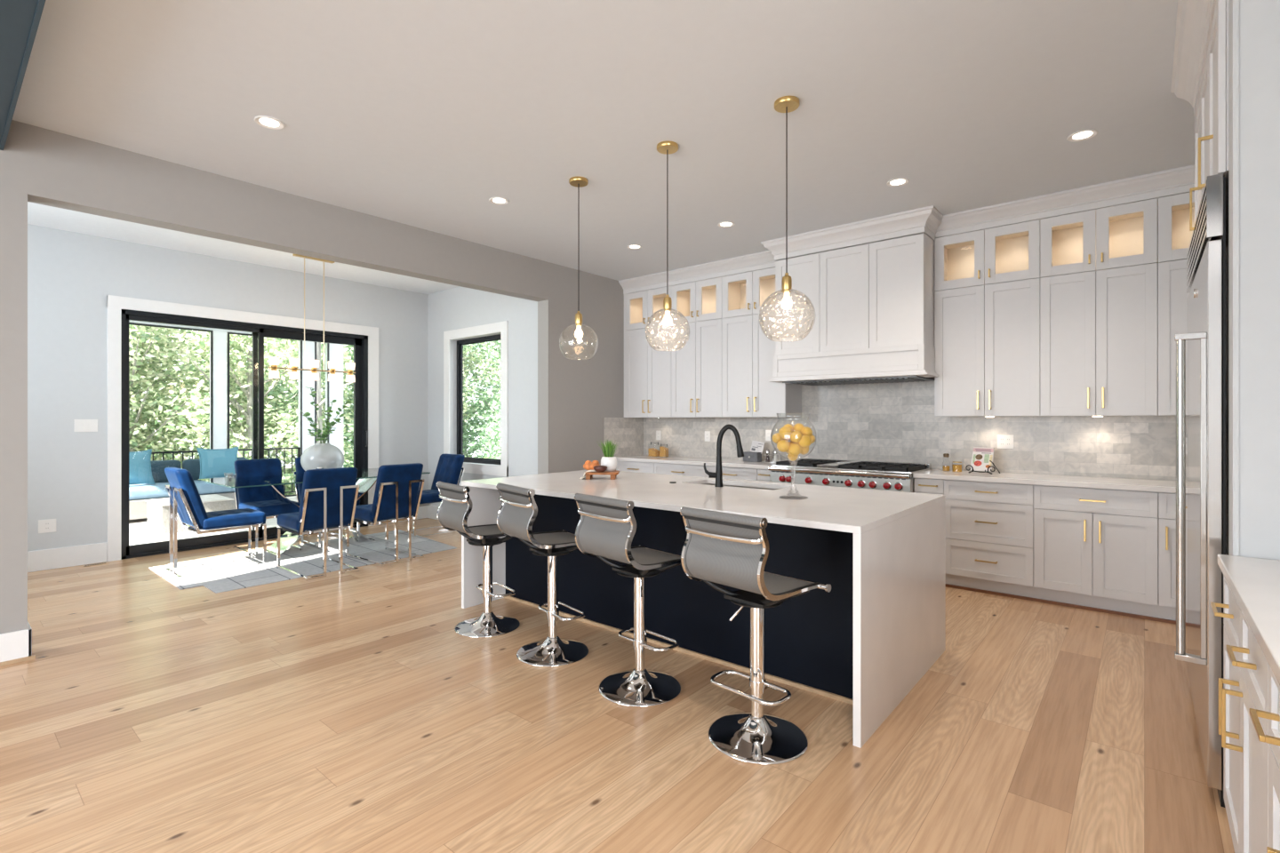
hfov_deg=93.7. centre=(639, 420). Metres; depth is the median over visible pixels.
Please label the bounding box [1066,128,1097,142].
recessed light
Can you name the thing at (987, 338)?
upper cabinet
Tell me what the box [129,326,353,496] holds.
tree
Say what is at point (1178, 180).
trim
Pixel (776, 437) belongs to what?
lemon
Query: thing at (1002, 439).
socket
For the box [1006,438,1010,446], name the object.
socket
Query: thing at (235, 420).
tree
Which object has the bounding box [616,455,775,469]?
countertop
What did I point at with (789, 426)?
lemon
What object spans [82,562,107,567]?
floor vent
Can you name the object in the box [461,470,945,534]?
island countertop
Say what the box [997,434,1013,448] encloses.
wall outlet
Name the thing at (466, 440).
tree
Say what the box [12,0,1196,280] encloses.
ceiling
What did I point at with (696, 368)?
upper cabinet
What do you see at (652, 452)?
storage jar
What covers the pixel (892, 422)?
backsplash
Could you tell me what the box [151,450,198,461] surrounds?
porch railing
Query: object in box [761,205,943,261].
trim
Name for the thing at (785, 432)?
lemon
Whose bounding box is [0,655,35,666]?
trim
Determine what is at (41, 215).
ceiling
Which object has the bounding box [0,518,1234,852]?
floor
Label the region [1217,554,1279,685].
countertop
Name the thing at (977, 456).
picture
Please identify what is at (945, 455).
oil bottle
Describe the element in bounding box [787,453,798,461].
lemon
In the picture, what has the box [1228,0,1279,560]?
wall
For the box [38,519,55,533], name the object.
wall outlet
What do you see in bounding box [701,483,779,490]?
sink
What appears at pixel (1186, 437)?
wall outlet
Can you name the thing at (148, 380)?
tree
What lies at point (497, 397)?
tree
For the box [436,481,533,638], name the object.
bar stool
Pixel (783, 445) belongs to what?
lemon
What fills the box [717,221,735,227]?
recessed light
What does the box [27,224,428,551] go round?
wall
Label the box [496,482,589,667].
bar stool
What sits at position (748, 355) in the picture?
upper cabinet
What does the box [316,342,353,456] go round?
bare tree
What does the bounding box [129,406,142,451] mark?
tree
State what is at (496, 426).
tree
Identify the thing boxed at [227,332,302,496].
screen frame
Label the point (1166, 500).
base cabinet
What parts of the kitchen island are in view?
shoe moulding, panel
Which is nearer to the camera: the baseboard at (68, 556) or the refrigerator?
the refrigerator
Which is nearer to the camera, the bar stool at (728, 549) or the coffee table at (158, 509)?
the bar stool at (728, 549)
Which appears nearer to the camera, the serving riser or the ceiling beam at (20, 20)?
the ceiling beam at (20, 20)
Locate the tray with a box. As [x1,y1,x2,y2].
[584,470,619,474]
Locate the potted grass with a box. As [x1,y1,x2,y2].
[597,439,623,471]
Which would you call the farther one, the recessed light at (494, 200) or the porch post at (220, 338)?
the porch post at (220, 338)
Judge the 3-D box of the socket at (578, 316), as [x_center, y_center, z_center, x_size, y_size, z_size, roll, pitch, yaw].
[-0.429,-0.714,4.194,0.052,0.102,0.052,0,0,40]
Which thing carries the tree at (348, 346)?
on the ground
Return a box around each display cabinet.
[624,286,671,330]
[671,277,721,325]
[721,267,775,318]
[934,219,1040,291]
[1040,198,1157,278]
[1157,191,1194,263]
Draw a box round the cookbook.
[970,447,994,471]
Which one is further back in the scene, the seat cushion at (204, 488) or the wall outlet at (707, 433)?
the seat cushion at (204, 488)
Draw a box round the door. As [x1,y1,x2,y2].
[121,309,367,559]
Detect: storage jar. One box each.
[648,441,659,456]
[659,444,668,457]
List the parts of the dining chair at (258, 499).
leg frame, backrest, seat, seat rail, leg frame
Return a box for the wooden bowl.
[593,465,607,472]
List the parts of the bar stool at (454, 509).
rail, roll trim, rail, seat frame, swivel plate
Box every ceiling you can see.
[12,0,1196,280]
[27,201,458,294]
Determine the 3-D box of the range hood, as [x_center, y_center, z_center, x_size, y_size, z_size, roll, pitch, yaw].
[1.974,-0.926,5.471,1.391,1.162,0.724,0,0,40]
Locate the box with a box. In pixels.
[743,440,764,462]
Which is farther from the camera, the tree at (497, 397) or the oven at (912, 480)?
the tree at (497, 397)
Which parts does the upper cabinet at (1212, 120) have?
handle, door, door, handle, door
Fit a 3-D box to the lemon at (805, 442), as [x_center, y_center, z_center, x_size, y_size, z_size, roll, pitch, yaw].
[0.915,0.117,3.331,0.073,0.072,0.072,0,0,40]
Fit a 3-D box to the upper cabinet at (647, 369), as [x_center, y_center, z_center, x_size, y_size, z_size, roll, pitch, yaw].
[0.192,-0.555,7.176,0.697,1.060,0.409,0,0,40]
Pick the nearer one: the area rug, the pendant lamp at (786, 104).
the pendant lamp at (786, 104)
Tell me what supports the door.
attached to the wall at (71, 276)
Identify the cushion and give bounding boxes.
[129,482,169,500]
[134,459,181,484]
[182,456,247,480]
[193,480,234,495]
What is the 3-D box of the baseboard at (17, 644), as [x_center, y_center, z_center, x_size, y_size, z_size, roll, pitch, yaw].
[-3.417,1.268,3.594,0.200,0.170,9.300,0,0,40]
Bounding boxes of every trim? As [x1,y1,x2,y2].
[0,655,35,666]
[618,164,1194,294]
[624,294,624,417]
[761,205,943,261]
[945,584,1187,626]
[1171,0,1215,117]
[1232,0,1239,555]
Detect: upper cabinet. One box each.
[624,325,671,418]
[671,319,722,418]
[721,312,801,417]
[934,278,1043,417]
[1040,263,1157,416]
[1157,259,1189,415]
[1189,0,1228,231]
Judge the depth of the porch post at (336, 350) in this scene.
11.08 m
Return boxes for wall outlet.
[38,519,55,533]
[656,431,661,439]
[704,431,710,441]
[765,430,771,440]
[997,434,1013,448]
[1185,437,1187,454]
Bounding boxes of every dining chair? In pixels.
[164,467,266,579]
[232,458,303,558]
[276,467,359,581]
[293,456,359,548]
[345,463,424,567]
[398,454,464,539]
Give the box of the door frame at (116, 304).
[107,295,378,561]
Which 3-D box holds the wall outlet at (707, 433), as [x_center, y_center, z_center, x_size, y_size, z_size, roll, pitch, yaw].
[0.780,0.186,6.944,0.075,0.118,0.007,0,0,40]
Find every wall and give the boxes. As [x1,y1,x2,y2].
[0,120,623,634]
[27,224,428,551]
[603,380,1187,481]
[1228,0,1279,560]
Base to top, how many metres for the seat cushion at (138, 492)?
0.160 m
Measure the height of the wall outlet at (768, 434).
0.118 m
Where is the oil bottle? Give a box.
[943,453,949,471]
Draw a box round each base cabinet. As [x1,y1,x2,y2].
[616,460,653,473]
[653,463,706,477]
[705,465,758,480]
[757,469,769,481]
[914,478,943,495]
[944,480,1034,598]
[1033,485,1158,617]
[1158,492,1187,623]
[1210,575,1268,852]
[1249,664,1279,852]
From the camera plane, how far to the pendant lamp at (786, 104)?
3.16 m
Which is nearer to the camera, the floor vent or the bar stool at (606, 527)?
the bar stool at (606, 527)
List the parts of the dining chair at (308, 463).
leg frame, backrest, leg frame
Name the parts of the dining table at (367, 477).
leg, glass, leg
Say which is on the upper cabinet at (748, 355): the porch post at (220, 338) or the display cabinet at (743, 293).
the display cabinet at (743, 293)
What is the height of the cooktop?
0.025 m
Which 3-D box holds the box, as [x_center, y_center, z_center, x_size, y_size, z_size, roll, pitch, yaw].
[1.194,0.327,6.340,0.118,0.224,0.223,0,0,-42]
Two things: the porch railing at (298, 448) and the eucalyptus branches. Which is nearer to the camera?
the eucalyptus branches
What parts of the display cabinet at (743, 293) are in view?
door, door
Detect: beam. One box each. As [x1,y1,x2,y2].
[0,0,45,150]
[129,320,252,334]
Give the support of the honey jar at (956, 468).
on the countertop at (1050, 480)
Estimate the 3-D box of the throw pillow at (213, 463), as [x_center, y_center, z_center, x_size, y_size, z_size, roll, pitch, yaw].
[-6.349,0.655,9.044,0.174,0.502,0.538,0,0,43]
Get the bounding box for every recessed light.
[254,115,284,129]
[488,197,509,204]
[626,244,641,249]
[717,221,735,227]
[886,177,909,186]
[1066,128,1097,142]
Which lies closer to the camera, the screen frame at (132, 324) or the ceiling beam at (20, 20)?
the ceiling beam at (20, 20)
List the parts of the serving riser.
leg, leg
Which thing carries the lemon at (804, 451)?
in the glass goblet
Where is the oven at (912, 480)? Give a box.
[910,475,914,492]
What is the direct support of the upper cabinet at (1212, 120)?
attached to the wall at (1259, 20)
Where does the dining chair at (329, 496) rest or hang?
on the area rug
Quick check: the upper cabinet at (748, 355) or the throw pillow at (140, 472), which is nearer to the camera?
the upper cabinet at (748, 355)
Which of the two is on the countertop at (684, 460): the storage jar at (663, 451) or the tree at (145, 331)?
the storage jar at (663, 451)
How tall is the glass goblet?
0.479 m
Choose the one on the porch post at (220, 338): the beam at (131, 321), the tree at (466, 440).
the beam at (131, 321)
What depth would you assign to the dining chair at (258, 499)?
6.25 m
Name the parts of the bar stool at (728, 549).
rail, roll trim, height lever, swivel plate, seat frame, rail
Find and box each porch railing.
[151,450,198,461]
[238,447,300,493]
[316,446,327,456]
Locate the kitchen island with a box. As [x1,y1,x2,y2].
[461,470,945,748]
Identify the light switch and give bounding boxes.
[73,419,97,431]
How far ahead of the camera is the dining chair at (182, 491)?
5.24 m
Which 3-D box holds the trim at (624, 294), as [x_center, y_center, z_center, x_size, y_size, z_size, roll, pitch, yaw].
[-0.071,-0.856,7.423,0.021,1.647,0.369,0,0,40]
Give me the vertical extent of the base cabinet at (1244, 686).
0.879 m
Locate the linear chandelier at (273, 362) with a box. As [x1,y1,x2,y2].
[267,253,355,382]
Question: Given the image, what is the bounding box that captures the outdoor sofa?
[129,456,247,519]
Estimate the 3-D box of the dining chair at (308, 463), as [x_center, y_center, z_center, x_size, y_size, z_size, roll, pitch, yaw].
[-3.501,0.881,6.697,0.681,0.927,0.450,0,0,40]
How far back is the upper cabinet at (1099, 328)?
4.33 m
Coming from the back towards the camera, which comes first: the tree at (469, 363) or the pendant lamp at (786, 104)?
the tree at (469, 363)
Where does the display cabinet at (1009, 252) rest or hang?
on the upper cabinet at (987, 338)
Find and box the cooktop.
[771,464,931,475]
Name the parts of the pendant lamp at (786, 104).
glass globe, cord, bulb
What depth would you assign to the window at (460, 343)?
8.02 m
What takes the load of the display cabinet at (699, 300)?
on the upper cabinet at (696, 368)
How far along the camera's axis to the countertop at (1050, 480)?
4.45 m
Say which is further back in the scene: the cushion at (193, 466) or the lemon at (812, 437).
the cushion at (193, 466)
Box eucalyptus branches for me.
[298,386,351,467]
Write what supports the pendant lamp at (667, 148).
hanging from the ceiling at (420, 114)
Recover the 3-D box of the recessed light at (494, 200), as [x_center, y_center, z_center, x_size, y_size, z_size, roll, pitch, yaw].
[-1.076,-1.675,4.577,0.148,0.008,0.148,0,0,40]
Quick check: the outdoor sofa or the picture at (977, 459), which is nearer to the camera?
the picture at (977, 459)
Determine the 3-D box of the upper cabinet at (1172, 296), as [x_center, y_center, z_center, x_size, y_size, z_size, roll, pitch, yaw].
[3.947,-0.555,4.017,0.730,1.060,0.409,0,0,40]
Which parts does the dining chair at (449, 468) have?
leg frame, seat, leg frame, backrest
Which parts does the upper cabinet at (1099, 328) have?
door, handle, handle, door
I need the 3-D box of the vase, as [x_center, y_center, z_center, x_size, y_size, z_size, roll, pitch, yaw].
[-3.340,0.417,6.313,0.409,0.352,0.409,0,0,40]
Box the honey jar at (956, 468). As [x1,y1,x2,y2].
[952,461,962,471]
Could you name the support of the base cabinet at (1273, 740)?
on the floor at (336, 713)
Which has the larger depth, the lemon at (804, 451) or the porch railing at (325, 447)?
the porch railing at (325, 447)
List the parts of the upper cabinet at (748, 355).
door, door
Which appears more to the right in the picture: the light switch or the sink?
the sink
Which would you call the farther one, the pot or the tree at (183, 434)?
the tree at (183, 434)
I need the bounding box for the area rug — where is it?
[148,529,456,593]
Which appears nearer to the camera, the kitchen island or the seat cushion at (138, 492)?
the kitchen island
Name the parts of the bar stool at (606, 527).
rail, roll trim, swivel plate, seat frame, height lever, rail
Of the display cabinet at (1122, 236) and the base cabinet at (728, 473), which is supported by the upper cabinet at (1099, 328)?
the display cabinet at (1122, 236)
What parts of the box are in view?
drawer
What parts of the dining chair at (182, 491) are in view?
backrest, leg frame, seat rail, seat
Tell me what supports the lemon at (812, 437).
in the glass goblet
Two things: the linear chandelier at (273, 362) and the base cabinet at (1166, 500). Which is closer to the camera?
the base cabinet at (1166, 500)
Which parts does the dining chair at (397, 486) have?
leg frame, seat, seat rail, backrest, leg frame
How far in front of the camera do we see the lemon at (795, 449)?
3.32 m
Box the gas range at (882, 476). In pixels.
[768,457,931,492]
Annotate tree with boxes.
[129,324,266,468]
[129,326,286,460]
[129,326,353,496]
[129,330,207,463]
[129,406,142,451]
[142,380,209,446]
[154,335,345,495]
[176,328,353,495]
[226,339,353,494]
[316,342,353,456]
[320,342,500,458]
[321,362,493,466]
[463,340,500,459]
[463,343,500,457]
[471,400,500,459]
[478,355,500,423]
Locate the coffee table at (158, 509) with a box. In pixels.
[144,494,233,534]
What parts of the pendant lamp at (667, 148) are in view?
bulb, glass globe, cord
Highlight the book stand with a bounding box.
[965,460,999,474]
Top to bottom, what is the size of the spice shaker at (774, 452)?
0.137 m
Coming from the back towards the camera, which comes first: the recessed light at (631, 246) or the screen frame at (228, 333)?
the screen frame at (228, 333)
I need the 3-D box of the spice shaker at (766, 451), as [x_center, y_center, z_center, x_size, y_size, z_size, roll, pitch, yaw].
[1.332,0.370,6.250,0.052,0.137,0.052,0,0,40]
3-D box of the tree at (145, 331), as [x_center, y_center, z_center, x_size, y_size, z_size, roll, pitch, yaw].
[-14.399,-0.425,18.197,7.022,10.299,5.934,0,0,35]
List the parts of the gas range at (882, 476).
knob, knob, knob, knob, control panel, knob, knob, knob, knob, knob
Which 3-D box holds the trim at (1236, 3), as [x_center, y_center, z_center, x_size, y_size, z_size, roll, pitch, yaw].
[1.932,-0.621,1.945,0.014,2.116,0.006,0,0,40]
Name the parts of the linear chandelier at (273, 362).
lamp shade, lamp shade, lamp shade, lamp shade, rod, lamp shade, lamp shade, rod, lamp shade, lamp shade, lamp shade, lamp shade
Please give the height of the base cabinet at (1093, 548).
0.857 m
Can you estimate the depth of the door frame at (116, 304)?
5.94 m
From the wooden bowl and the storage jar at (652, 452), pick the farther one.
the storage jar at (652, 452)
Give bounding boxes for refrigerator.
[1174,173,1228,807]
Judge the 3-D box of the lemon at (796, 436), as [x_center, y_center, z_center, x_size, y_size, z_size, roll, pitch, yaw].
[0.868,0.092,3.332,0.068,0.069,0.068,0,0,40]
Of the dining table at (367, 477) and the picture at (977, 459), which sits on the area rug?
the dining table at (367, 477)
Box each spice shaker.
[765,449,769,462]
[773,449,777,462]
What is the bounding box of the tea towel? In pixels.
[579,470,596,479]
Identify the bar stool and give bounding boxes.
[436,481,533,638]
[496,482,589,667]
[574,492,681,707]
[680,506,831,765]
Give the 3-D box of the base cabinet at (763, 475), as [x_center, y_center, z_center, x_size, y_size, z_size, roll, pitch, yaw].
[1.388,0.905,6.057,0.191,0.857,0.580,0,0,40]
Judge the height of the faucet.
0.413 m
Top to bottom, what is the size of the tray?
0.018 m
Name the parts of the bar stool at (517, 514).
rail, roll trim, seat frame, swivel plate, height lever, rail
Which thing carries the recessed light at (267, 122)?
in the ceiling at (420, 114)
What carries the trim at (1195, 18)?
attached to the wall at (1259, 20)
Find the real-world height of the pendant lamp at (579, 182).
1.251 m
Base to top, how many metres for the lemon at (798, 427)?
0.064 m
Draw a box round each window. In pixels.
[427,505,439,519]
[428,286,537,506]
[456,334,500,464]
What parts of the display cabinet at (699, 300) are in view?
door, door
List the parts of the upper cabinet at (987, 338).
door, handle, handle, door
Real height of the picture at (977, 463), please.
0.044 m
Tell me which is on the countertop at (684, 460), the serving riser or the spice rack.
the spice rack
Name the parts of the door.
sliding panel, fixed panel, handle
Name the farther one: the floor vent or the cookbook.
the floor vent
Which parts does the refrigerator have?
handle, door, kick plate, edge trim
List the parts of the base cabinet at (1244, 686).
handle, handle, drawer, handle, door, handle, drawer, door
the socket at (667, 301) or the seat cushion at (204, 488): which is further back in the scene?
the seat cushion at (204, 488)
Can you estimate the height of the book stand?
0.206 m
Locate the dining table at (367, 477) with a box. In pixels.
[197,468,430,556]
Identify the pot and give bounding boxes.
[600,456,616,471]
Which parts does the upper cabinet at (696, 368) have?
door, handle, handle, door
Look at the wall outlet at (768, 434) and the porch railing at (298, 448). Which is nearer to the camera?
the wall outlet at (768, 434)
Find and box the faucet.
[703,424,743,487]
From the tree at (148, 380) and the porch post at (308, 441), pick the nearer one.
the porch post at (308, 441)
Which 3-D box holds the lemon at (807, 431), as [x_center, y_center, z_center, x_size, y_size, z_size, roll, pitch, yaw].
[0.937,0.070,3.383,0.068,0.067,0.067,0,0,40]
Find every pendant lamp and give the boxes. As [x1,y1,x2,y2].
[559,176,598,355]
[645,140,689,351]
[758,96,815,340]
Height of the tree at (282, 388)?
10.202 m
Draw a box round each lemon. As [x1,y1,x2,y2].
[772,432,782,443]
[776,440,789,452]
[778,426,791,439]
[784,424,793,431]
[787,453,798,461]
[788,442,801,455]
[790,431,802,443]
[792,423,804,431]
[798,434,811,447]
[800,426,812,436]
[800,447,808,455]
[809,435,815,443]
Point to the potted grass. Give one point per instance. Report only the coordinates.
(610, 461)
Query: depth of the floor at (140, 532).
7.29 m
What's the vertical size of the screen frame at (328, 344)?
2.770 m
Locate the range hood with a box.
[768,233,938,385]
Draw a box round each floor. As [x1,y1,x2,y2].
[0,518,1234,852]
[129,496,296,545]
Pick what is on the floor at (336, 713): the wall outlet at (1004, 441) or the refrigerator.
the refrigerator
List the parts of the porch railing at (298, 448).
rail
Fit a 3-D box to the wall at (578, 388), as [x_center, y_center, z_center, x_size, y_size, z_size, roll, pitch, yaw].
[-3.166,-0.164,3.892,0.168,3.032,10.080,0,0,40]
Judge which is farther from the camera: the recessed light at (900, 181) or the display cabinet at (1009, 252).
the display cabinet at (1009, 252)
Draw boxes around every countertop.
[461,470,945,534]
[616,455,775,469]
[912,469,1187,494]
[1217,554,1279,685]
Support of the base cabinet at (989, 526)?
on the floor at (336, 713)
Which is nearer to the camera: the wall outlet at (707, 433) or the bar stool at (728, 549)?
the bar stool at (728, 549)
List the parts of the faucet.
lever, spout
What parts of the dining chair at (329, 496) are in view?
leg frame, seat, seat rail, backrest, leg frame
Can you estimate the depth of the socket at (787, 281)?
3.15 m
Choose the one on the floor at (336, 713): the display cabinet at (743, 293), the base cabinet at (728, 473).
the base cabinet at (728, 473)
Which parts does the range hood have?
door, door, door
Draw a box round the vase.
[300,443,343,471]
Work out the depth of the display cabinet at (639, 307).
7.23 m
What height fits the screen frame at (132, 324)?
2.770 m
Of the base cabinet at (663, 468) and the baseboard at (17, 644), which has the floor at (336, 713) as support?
the base cabinet at (663, 468)
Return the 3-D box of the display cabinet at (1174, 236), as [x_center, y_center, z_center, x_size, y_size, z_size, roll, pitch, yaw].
[3.950,-1.309,4.021,0.730,0.446,0.399,0,0,40]
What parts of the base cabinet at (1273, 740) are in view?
handle, handle, drawer, door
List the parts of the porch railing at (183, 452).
rail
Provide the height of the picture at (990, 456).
0.093 m
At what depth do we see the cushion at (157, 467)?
8.73 m
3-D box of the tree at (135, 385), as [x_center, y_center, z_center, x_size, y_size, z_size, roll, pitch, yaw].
[-11.892,0.010,14.117,5.394,9.363,6.384,0,0,-26]
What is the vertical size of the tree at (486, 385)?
12.091 m
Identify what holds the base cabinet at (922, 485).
on the floor at (336, 713)
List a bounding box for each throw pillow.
[129,448,155,484]
[196,446,239,481]
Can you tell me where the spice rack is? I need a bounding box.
[763,450,780,463]
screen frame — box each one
[129,322,213,449]
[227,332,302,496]
[314,342,329,456]
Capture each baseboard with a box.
[0,622,31,662]
[27,505,427,572]
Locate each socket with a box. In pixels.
[44,521,49,530]
[575,311,582,326]
[663,294,671,311]
[781,272,791,293]
[1000,437,1004,446]
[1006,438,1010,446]
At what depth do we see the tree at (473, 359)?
19.13 m
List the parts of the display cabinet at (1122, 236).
door, handle, handle, door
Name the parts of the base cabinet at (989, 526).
handle, handle, handle, drawer, drawer, drawer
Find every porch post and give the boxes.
[209,330,226,449]
[298,340,314,456]
[325,343,343,468]
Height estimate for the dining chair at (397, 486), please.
0.927 m
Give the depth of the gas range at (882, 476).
5.32 m
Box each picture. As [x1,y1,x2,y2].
[972,454,989,463]
[974,460,981,466]
[975,454,982,459]
[989,455,992,466]
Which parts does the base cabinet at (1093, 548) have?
door, handle, handle, drawer, handle, door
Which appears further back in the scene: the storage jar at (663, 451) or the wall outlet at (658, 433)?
the wall outlet at (658, 433)
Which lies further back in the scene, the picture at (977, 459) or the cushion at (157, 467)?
the cushion at (157, 467)
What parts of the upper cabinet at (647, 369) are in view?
door, handle, door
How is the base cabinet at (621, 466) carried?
on the floor at (336, 713)
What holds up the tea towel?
on the serving riser
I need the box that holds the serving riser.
[584,470,619,479]
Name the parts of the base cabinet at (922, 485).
handle, door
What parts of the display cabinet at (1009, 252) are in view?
door, door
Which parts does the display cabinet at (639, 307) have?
door, door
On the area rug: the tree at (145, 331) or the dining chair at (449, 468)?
the dining chair at (449, 468)

